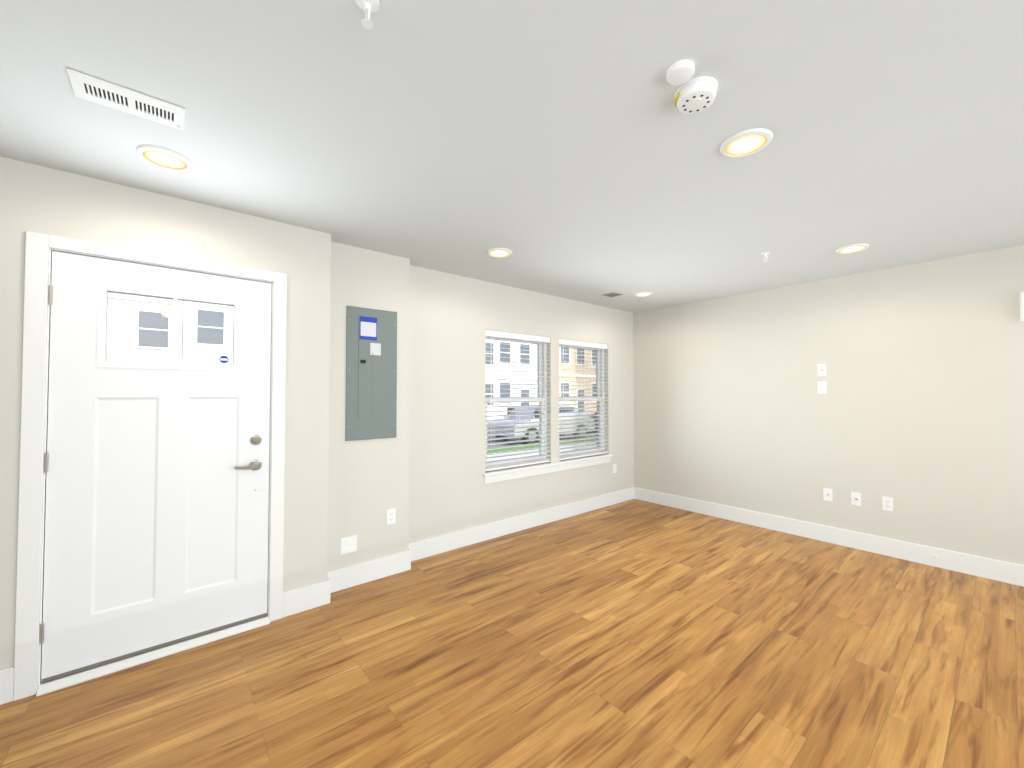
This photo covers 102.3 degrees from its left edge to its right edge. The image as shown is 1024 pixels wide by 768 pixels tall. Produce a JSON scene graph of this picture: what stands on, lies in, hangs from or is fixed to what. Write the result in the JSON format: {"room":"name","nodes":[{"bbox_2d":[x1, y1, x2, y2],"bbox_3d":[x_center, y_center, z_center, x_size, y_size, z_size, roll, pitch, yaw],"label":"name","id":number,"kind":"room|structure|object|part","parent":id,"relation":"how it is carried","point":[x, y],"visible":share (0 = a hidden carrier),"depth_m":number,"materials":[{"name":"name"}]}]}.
{"room":"empty living room","nodes":[
{"label":"empty living room","id":0,"kind":"room"},
{"bbox_2d":[0,156,330,704],"bbox_3d":[-2.801,0.190,1.534,4.015,2.450,0.195,1,-2,-40],"label":"wall","id":1,"kind":"structure","parent":0,"point":[42,199],"depth_m":2.31,"materials":[{"name":"paint"}]},
{"bbox_2d":[13,231,286,700],"bbox_3d":[-1.884,0.369,2.290,1.074,2.127,0.198,1,-2,-40],"label":"door frame","id":2,"kind":"structure","parent":1,"relation":"attached to","point":[29,542],"depth_m":1.92,"materials":[{"name":"paint"}]},
{"bbox_2d":[36,615,269,696],"bbox_3d":[-1.887,1.417,2.269,0.929,0.030,0.250,1,-2,-40],"label":"door threshold sill","id":3,"kind":"structure","parent":1,"relation":"attached to","point":[93,673],"depth_m":2.13,"materials":[{"name":"metal"}]},
{"bbox_2d":[40,251,271,682],"bbox_3d":[-1.850,0.386,2.243,0.921,2.026,0.061,1,-2,-40],"label":"door","id":4,"kind":"structure","parent":1,"relation":"in","point":[156,520],"depth_m":2.17,"materials":[{"name":"paint"}]},
{"bbox_3d":[-2.193,0.369,1.945,0.012,1.680,0.041,1,-2,-40],"label":"door hinge","id":5,"kind":"part","parent":4,"relation":"part of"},
{"bbox_2d":[219,356,228,362],"bbox_3d":[-1.675,-0.143,2.398,0.048,0.048,0.002,1,-2,-40],"label":"sticker","id":6,"kind":"object","parent":4,"relation":"attached to","point":[223,359],"visible":1,"depth_m":2.40,"materials":[{"name":"paper"}]},
{"bbox_2d":[234,460,261,470],"bbox_3d":[-1.549,0.485,2.425,0.144,0.066,0.062,1,-2,-40],"label":"door lever","id":7,"kind":"object","parent":4,"relation":"attached to","point":[255,465],"visible":1,"depth_m":2.43,"materials":[{"name":"silver metal"}]},
{"bbox_2d":[250,435,261,444],"bbox_3d":[-1.530,0.336,2.466,0.062,0.062,0.028,1,-2,-40],"label":"deadbolt","id":8,"kind":"object","parent":4,"relation":"attached to","point":[255,439],"depth_m":2.46,"materials":[{"name":"silver metal"}]},
{"bbox_2d":[328,241,409,570],"bbox_3d":[-1.154,0.225,3.092,0.740,2.450,0.180,1,-2,-40],"label":"wall","id":9,"kind":"structure","parent":0,"point":[368,483],"depth_m":3.04,"materials":[{"name":"paint"}]},
{"bbox_2d":[340,535,356,554],"bbox_3d":[-1.164,1.147,2.942,0.115,0.115,0.006,1,-2,-40],"label":"outlet panel","id":10,"kind":"object","parent":9,"relation":"attached to","point":[348,544],"visible":1,"depth_m":2.94,"materials":[{"name":"plastic"}]},
{"bbox_2d":[328,549,410,592],"bbox_3d":[-1.082,1.375,3.081,0.640,0.150,0.140,1,-2,-40],"label":"baseboard","id":11,"kind":"structure","parent":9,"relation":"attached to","point":[361,573],"depth_m":3.02,"materials":[{"name":"paint"}]},
{"bbox_2d":[345,306,396,440],"bbox_3d":[-1.038,-0.075,3.068,0.380,0.970,0.016,1,-2,-40],"label":"box","id":12,"kind":"object","parent":9,"relation":"attached to","point":[371,373],"visible":1,"depth_m":3.06,"materials":[{"name":"grey metal"}]},
{"bbox_2d":[387,508,395,524],"bbox_3d":[-0.921,1.012,3.146,0.070,0.115,0.008,1,-2,-40],"label":"outlet panel","id":13,"kind":"object","parent":9,"relation":"attached to","point":[391,516],"visible":1,"depth_m":3.15,"materials":[{"name":"plastic"}]},
{"bbox_2d":[0,499,1023,767],"bbox_3d":[0.617,1.453,0.570,8.080,0.120,6.560,1,-2,-40],"label":"floor","id":14,"kind":"structure","parent":0,"point":[634,633],"depth_m":2.05,"materials":[{"name":"brown wood"}]},
{"bbox_2d":[0,0,1023,312],"bbox_3d":[0.617,-1.116,0.629,8.080,0.120,6.560,1,-2,-40],"label":"ceiling","id":15,"kind":"structure","parent":0,"point":[564,148],"depth_m":1.65,"materials":[{"name":"paint"}]},
{"bbox_2d":[67,68,184,130],"bbox_3d":[-1.396,-1.029,1.513,0.305,0.014,0.155,1,-2,-40],"label":"ceiling vent","id":16,"kind":"object","parent":15,"relation":"in","point":[96,90],"visible":1,"depth_m":1.50,"materials":[{"name":"plastic"}]},
{"bbox_2d":[136,145,192,170],"bbox_3d":[-1.575,-1.021,1.874,0.196,0.012,0.196,1,-2,-40],"label":"recessed light","id":17,"kind":"object","parent":15,"relation":"in","point":[165,158],"visible":1,"depth_m":1.86,"materials":[{"name":"plastic"}]},
{"bbox_2d":[355,0,379,28],"bbox_3d":[-0.395,-1.012,1.125,0.064,0.065,0.064,1,-2,-40],"label":"sprinkler","id":18,"kind":"object","parent":15,"relation":"attached to","point":[368,7],"visible":0.98,"depth_m":1.12,"materials":[{"name":"plastic"}]},
{"bbox_2d":[486,248,511,257],"bbox_3d":[-0.095,-0.993,3.128,0.196,0.012,0.196,1,-2,-40],"label":"recessed light","id":19,"kind":"object","parent":15,"relation":"in","point":[499,252],"visible":1,"depth_m":3.11,"materials":[{"name":"plastic"}]},
{"bbox_2d":[602,292,622,297],"bbox_3d":[1.088,-0.966,4.474,0.160,0.006,0.160,1,-2,-40],"label":"ceiling vent","id":20,"kind":"object","parent":15,"relation":"in","point":[613,294],"visible":1,"depth_m":4.46,"materials":[{"name":"metal"}]},
{"bbox_2d":[634,291,652,296],"bbox_3d":[1.410,-0.963,4.430,0.196,0.012,0.196,1,-2,-40],"label":"recessed light","id":21,"kind":"object","parent":15,"relation":"in","point":[642,294],"visible":0.96,"depth_m":4.42,"materials":[{"name":"plastic"}]},
{"bbox_2d":[666,60,694,85],"bbox_3d":[0.557,-1.026,1.365,0.086,0.027,0.086,1,-2,-40],"label":"detector","id":22,"kind":"object","parent":15,"relation":"attached to","point":[680,72],"visible":0.98,"depth_m":1.35,"materials":[{"name":"plastic"}]},
{"bbox_2d":[674,76,717,113],"bbox_3d":[0.652,-1.013,1.461,0.140,0.048,0.140,1,-2,-40],"label":"smoke detector","id":23,"kind":"object","parent":15,"relation":"attached to","point":[695,95],"visible":1,"depth_m":1.43,"materials":[{"name":"plastic"}]},
{"bbox_2d":[720,128,772,157],"bbox_3d":[0.999,-1.024,1.763,0.196,0.012,0.196,1,-2,-40],"label":"recessed light","id":24,"kind":"object","parent":15,"relation":"in","point":[746,143],"visible":1,"depth_m":1.75,"materials":[{"name":"plastic"}]},
{"bbox_2d":[761,252,769,261],"bbox_3d":[1.938,-0.966,3.152,0.064,0.065,0.064,1,-2,-40],"label":"sprinkler","id":25,"kind":"object","parent":15,"relation":"attached to","point":[765,257],"visible":1,"depth_m":3.15,"materials":[{"name":"plastic"}]},
{"bbox_2d":[835,244,869,253],"bbox_3d":[2.510,-0.995,3.043,0.196,0.012,0.196,1,-2,-40],"label":"recessed light","id":26,"kind":"object","parent":15,"relation":"in","point":[853,248],"visible":1,"depth_m":3.02,"materials":[{"name":"plastic"}]},
{"bbox_2d":[408,265,633,560],"bbox_3d":[0.331,0.257,4.497,3.540,2.450,0.195,1,-2,-40],"label":"wall","id":27,"kind":"structure","parent":0,"point":[453,318],"depth_m":3.86,"materials":[{"name":"paint"}]},
{"bbox_2d":[485,336,546,470],"bbox_3d":[0.020,0.167,4.264,0.869,1.359,0.080,1,-2,-40],"label":"window","id":28,"kind":"structure","parent":27,"relation":"in","point":[542,357],"depth_m":4.41,"materials":[{"name":"plastic"}]},
{"bbox_2d":[485,330,549,470],"bbox_3d":[0.067,0.160,4.207,0.863,1.344,0.057,1,-2,-40],"label":"window blind","id":29,"kind":"object","parent":28,"relation":"attached to","point":[500,334],"visible":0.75,"depth_m":4.17,"materials":[{"name":"white plastic"}]},
{"bbox_2d":[484,457,610,483],"bbox_3d":[0.476,0.915,4.485,1.914,0.074,0.016,1,-2,-40],"label":"apron","id":30,"kind":"object","parent":27,"relation":"attached to","point":[520,474],"visible":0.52,"depth_m":4.35,"materials":[{"name":"paint"}]},
{"bbox_2d":[483,454,612,475],"bbox_3d":[0.464,0.865,4.501,1.948,0.025,0.097,1,-2,-40],"label":"stool","id":31,"kind":"object","parent":27,"relation":"attached to","point":[515,469],"visible":0.88,"depth_m":4.35,"materials":[{"name":"paint"}]},
{"bbox_2d":[559,344,604,459],"bbox_3d":[0.793,0.182,4.906,0.872,1.359,0.080,1,-2,-40],"label":"window","id":32,"kind":"structure","parent":27,"relation":"in","point":[583,362],"depth_m":5.00,"materials":[{"name":"plastic"}]},
{"bbox_2d":[559,339,607,459],"bbox_3d":[0.840,0.174,4.849,0.866,1.344,0.057,1,-2,-40],"label":"window blind","id":33,"kind":"object","parent":32,"relation":"attached to","point":[582,343],"visible":0.88,"depth_m":4.81,"materials":[{"name":"white plastic"}]},
{"bbox_2d":[613,464,616,472],"bbox_3d":[1.286,1.057,5.160,0.070,0.115,0.008,1,-2,-40],"label":"outlet","id":34,"kind":"object","parent":27,"relation":"attached to","point":[614,468],"visible":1,"depth_m":5.16,"materials":[{"name":"plastic"}]},
{"bbox_2d":[633,245,1023,586],"bbox_3d":[3.650,0.226,3.117,0.195,2.450,6.560,1,-2,-40],"label":"wall","id":35,"kind":"structure","parent":0,"point":[916,412],"depth_m":3.68,"materials":[{"name":"paint"}]},
{"bbox_2d":[817,364,826,375],"bbox_3d":[2.910,-0.132,3.876,0.016,0.115,0.070,1,-2,-40],"label":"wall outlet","id":36,"kind":"object","parent":35,"relation":"attached to","point":[821,369],"visible":1,"depth_m":3.88,"materials":[{"name":"plastic"}]},
{"bbox_2d":[818,381,826,393],"bbox_3d":[2.912,0.033,3.874,0.009,0.115,0.070,1,-2,-40],"label":"blank wall plate","id":37,"kind":"object","parent":35,"relation":"attached to","point":[822,387],"visible":1,"depth_m":3.87,"materials":[{"name":"plastic"}]},
{"bbox_2d":[823,488,832,501],"bbox_3d":[2.932,1.027,3.829,0.007,0.115,0.070,1,-2,-40],"label":"wall outlet","id":38,"kind":"object","parent":35,"relation":"attached to","point":[827,494],"visible":1,"depth_m":3.83,"materials":[{"name":"plastic"}]},
{"bbox_2d":[851,492,860,505],"bbox_3d":[3.060,1.024,3.668,0.016,0.115,0.070,1,-2,-40],"label":"outlet","id":39,"kind":"object","parent":35,"relation":"attached to","point":[856,498],"visible":1,"depth_m":3.67,"materials":[{"name":"plastic"}]},
{"bbox_2d":[882,496,892,510],"bbox_3d":[3.197,1.020,3.509,0.008,0.115,0.070,1,-2,-40],"label":"duplex electrical outlet","id":40,"kind":"object","parent":35,"relation":"attached to","point":[887,503],"visible":1,"depth_m":3.51,"materials":[{"name":"plastic"}]},
{"bbox_2d":[1020,292,1023,320],"bbox_3d":[3.720,-0.560,2.886,0.046,0.210,0.208,1,-2,-40],"label":"door chime","id":41,"kind":"object","parent":35,"relation":"attached to","point":[1021,306],"visible":1,"depth_m":2.96,"materials":[{"name":"plastic"}]},
{"label":"outside","id":42,"kind":"structure","parent":0,"visible":0},
{"bbox_2d":[487,416,504,419],"bbox_3d":[-23.409,2.747,35.971,90.000,0.200,41.000,1,-2,-40],"label":"sidewalk","id":43,"kind":"structure","parent":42,"point":[493,418],"depth_m":30.65,"materials":[{"name":"white concrete"}]},
{"bbox_2d":[107,292,182,363],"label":"window","id":44,"kind":"structure","parent":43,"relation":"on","point":[158,312],"depth_m":19.95,"materials":[{"name":"white glass"}]},
{"bbox_2d":[182,301,232,365],"bbox_3d":[-17.002,-3.721,26.488,7.000,12.300,10.600,1,-2,-40],"label":"townhouse","id":45,"kind":"structure","parent":43,"relation":"on","point":[215,330],"depth_m":21.08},
{"bbox_2d":[485,339,498,415],"bbox_3d":[-6.815,-3.279,34.937,7.000,11.800,10.600,1,-2,-40],"label":"townhouse","id":46,"kind":"structure","parent":43,"relation":"on","point":[494,353],"depth_m":32.70,"materials":[{"name":"white"}]},
{"bbox_2d":[498,341,538,414],"bbox_3d":[-2.105,-3.423,39.632,7.000,12.300,10.600,1,-2,-40],"label":"townhouse","id":47,"kind":"structure","parent":43,"relation":"on","point":[503,344],"depth_m":35.18,"materials":[{"name":"white"}]},
{"bbox_2d":[559,347,575,409],"bbox_3d":[3.372,-3.587,43.404,7.000,12.800,10.600,1,-2,-40],"label":"townhouse","id":48,"kind":"structure","parent":43,"relation":"on","point":[567,367],"depth_m":38.32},
{"bbox_2d":[487,445,573,461],"bbox_3d":[-1.883,2.148,10.049,90.000,0.220,1.600,1,-2,-40],"label":"sidewalk","id":49,"kind":"structure","parent":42,"point":[503,458],"depth_m":12.21,"materials":[{"name":"grey concrete"}]},
{"bbox_2d":[487,433,573,447],"bbox_3d":[-6.801,2.333,15.971,90.000,0.120,11.000,1,-2,-40],"label":"street","id":50,"kind":"structure","parent":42,"point":[506,444],"depth_m":16.54,"materials":[{"name":"grey asphalt"}]},
{"bbox_2d":[487,405,575,443],"bbox_3d":[1.241,1.584,16.946,4.500,1.420,1.870,1,-2,-40],"label":"car","id":51,"kind":"object","parent":50,"relation":"on","point":[517,421],"depth_m":15.77,"materials":[{"name":"metal"}]},
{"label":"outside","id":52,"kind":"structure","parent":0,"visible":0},
{"bbox_2d":[487,441,573,454],"bbox_3d":[-2.841,2.185,11.203,90.000,0.200,1.400,1,-2,-40],"label":"grass strip","id":53,"kind":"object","parent":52,"point":[511,448],"depth_m":13.69,"materials":[{"name":"green plant"}]}
]}

